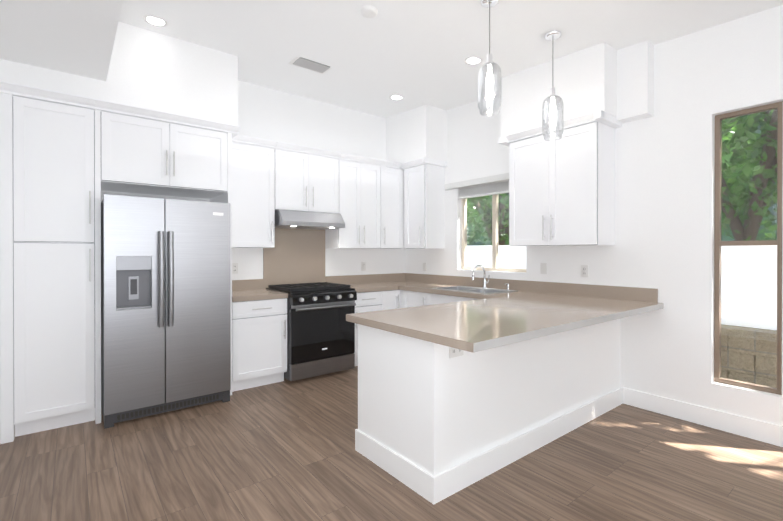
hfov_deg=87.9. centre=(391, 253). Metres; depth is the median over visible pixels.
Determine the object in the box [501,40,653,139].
ceiling soffit
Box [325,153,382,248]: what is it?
upper cabinet
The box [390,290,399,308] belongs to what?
base cabinet
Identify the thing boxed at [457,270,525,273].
window sill
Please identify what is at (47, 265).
pantry cabinet
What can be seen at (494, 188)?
blinds
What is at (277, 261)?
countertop
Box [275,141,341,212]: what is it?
upper cabinet
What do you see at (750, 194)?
tree
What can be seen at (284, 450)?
floor
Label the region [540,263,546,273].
light switch
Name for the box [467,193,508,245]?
tree
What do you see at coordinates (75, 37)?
ceiling
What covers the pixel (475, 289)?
sink
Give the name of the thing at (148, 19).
recessed light
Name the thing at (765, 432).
baseboard
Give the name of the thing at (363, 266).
electrical outlet
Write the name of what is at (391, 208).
upper cabinet
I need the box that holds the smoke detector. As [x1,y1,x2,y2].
[361,5,377,17]
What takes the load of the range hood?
attached to the upper cabinet at (307, 181)
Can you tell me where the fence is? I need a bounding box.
[467,245,776,329]
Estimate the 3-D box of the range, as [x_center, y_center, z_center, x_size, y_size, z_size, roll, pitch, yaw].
[-0.895,0.823,4.547,0.763,0.932,0.748,0,0,-38]
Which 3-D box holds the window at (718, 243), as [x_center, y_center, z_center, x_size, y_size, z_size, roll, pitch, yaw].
[2.621,-0.035,2.988,0.054,2.046,0.386,0,0,-38]
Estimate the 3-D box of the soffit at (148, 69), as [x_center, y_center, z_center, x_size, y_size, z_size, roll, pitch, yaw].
[-2.278,-1.703,3.567,1.630,1.048,0.610,0,0,-38]
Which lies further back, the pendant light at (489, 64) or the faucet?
the faucet
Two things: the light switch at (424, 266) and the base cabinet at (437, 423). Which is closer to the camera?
the base cabinet at (437, 423)
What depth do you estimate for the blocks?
3.87 m
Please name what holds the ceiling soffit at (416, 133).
attached to the ceiling at (415, 53)
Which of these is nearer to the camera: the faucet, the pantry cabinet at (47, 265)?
the pantry cabinet at (47, 265)
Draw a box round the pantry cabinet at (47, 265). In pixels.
[0,81,94,443]
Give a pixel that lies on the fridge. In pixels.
(165, 305)
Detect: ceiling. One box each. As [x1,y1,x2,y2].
[0,0,122,80]
[119,0,782,117]
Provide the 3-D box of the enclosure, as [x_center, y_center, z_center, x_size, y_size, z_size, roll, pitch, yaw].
[-2.043,0.070,3.705,1.088,2.504,0.689,0,0,-38]
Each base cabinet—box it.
[232,298,286,391]
[354,290,389,365]
[355,319,622,504]
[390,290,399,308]
[400,290,471,307]
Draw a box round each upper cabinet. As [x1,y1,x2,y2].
[232,134,276,247]
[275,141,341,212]
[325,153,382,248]
[380,160,402,248]
[400,157,446,248]
[498,110,621,245]
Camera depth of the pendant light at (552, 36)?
3.25 m
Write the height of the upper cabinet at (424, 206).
1.124 m
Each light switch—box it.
[423,263,426,270]
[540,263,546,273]
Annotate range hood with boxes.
[275,209,344,229]
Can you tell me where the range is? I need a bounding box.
[266,282,356,380]
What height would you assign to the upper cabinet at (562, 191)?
1.109 m
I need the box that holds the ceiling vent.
[288,57,330,73]
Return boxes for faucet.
[472,265,489,287]
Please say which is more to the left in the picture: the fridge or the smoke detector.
the fridge
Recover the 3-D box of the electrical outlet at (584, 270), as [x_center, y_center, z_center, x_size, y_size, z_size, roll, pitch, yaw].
[1.831,0.169,3.856,0.008,0.114,0.070,0,0,-38]
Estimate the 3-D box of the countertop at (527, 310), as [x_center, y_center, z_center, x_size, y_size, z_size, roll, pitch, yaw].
[0.704,0.433,2.836,1.707,0.045,1.107,0,0,-38]
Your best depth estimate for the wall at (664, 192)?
3.31 m
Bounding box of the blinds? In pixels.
[445,173,508,198]
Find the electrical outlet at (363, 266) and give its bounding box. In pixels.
[361,262,365,270]
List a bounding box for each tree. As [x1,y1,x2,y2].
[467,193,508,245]
[721,109,777,328]
[722,111,776,167]
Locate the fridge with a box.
[101,194,230,428]
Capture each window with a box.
[462,194,525,271]
[714,101,782,394]
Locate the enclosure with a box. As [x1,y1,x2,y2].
[94,99,239,423]
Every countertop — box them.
[232,228,291,301]
[346,296,631,352]
[368,273,663,315]
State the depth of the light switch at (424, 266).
5.59 m
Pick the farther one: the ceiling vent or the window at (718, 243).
the ceiling vent
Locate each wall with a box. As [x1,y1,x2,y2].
[101,80,405,279]
[406,5,782,425]
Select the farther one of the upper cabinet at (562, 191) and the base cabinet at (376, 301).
the base cabinet at (376, 301)
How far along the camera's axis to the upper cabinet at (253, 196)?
4.19 m
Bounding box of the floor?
[0,366,782,520]
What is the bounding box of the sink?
[432,286,516,293]
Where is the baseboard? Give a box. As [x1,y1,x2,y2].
[620,387,782,446]
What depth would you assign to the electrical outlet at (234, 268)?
4.41 m
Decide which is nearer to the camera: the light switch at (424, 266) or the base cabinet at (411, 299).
the base cabinet at (411, 299)
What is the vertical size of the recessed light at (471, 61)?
0.006 m
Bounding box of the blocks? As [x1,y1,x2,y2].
[721,325,776,387]
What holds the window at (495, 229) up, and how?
in the wall at (664, 192)
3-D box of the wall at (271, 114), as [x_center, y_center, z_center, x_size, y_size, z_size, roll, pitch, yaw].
[-1.497,-0.406,4.672,4.820,3.650,0.150,0,0,-38]
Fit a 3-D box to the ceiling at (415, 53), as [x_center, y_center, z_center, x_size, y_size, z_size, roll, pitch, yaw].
[0.544,-1.925,2.081,4.820,0.694,7.040,0,0,-38]
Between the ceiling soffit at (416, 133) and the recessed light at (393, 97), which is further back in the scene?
the ceiling soffit at (416, 133)
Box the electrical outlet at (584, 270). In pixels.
[581,265,587,276]
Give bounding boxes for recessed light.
[143,15,167,26]
[389,95,403,99]
[464,57,482,64]
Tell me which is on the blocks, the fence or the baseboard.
the fence
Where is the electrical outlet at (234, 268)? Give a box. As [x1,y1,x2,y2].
[232,263,237,273]
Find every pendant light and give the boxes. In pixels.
[478,0,501,115]
[542,30,563,140]
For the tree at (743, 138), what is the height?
5.794 m
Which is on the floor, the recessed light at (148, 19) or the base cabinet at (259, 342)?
the base cabinet at (259, 342)
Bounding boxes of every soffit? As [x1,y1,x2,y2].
[0,21,237,132]
[386,104,445,171]
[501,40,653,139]

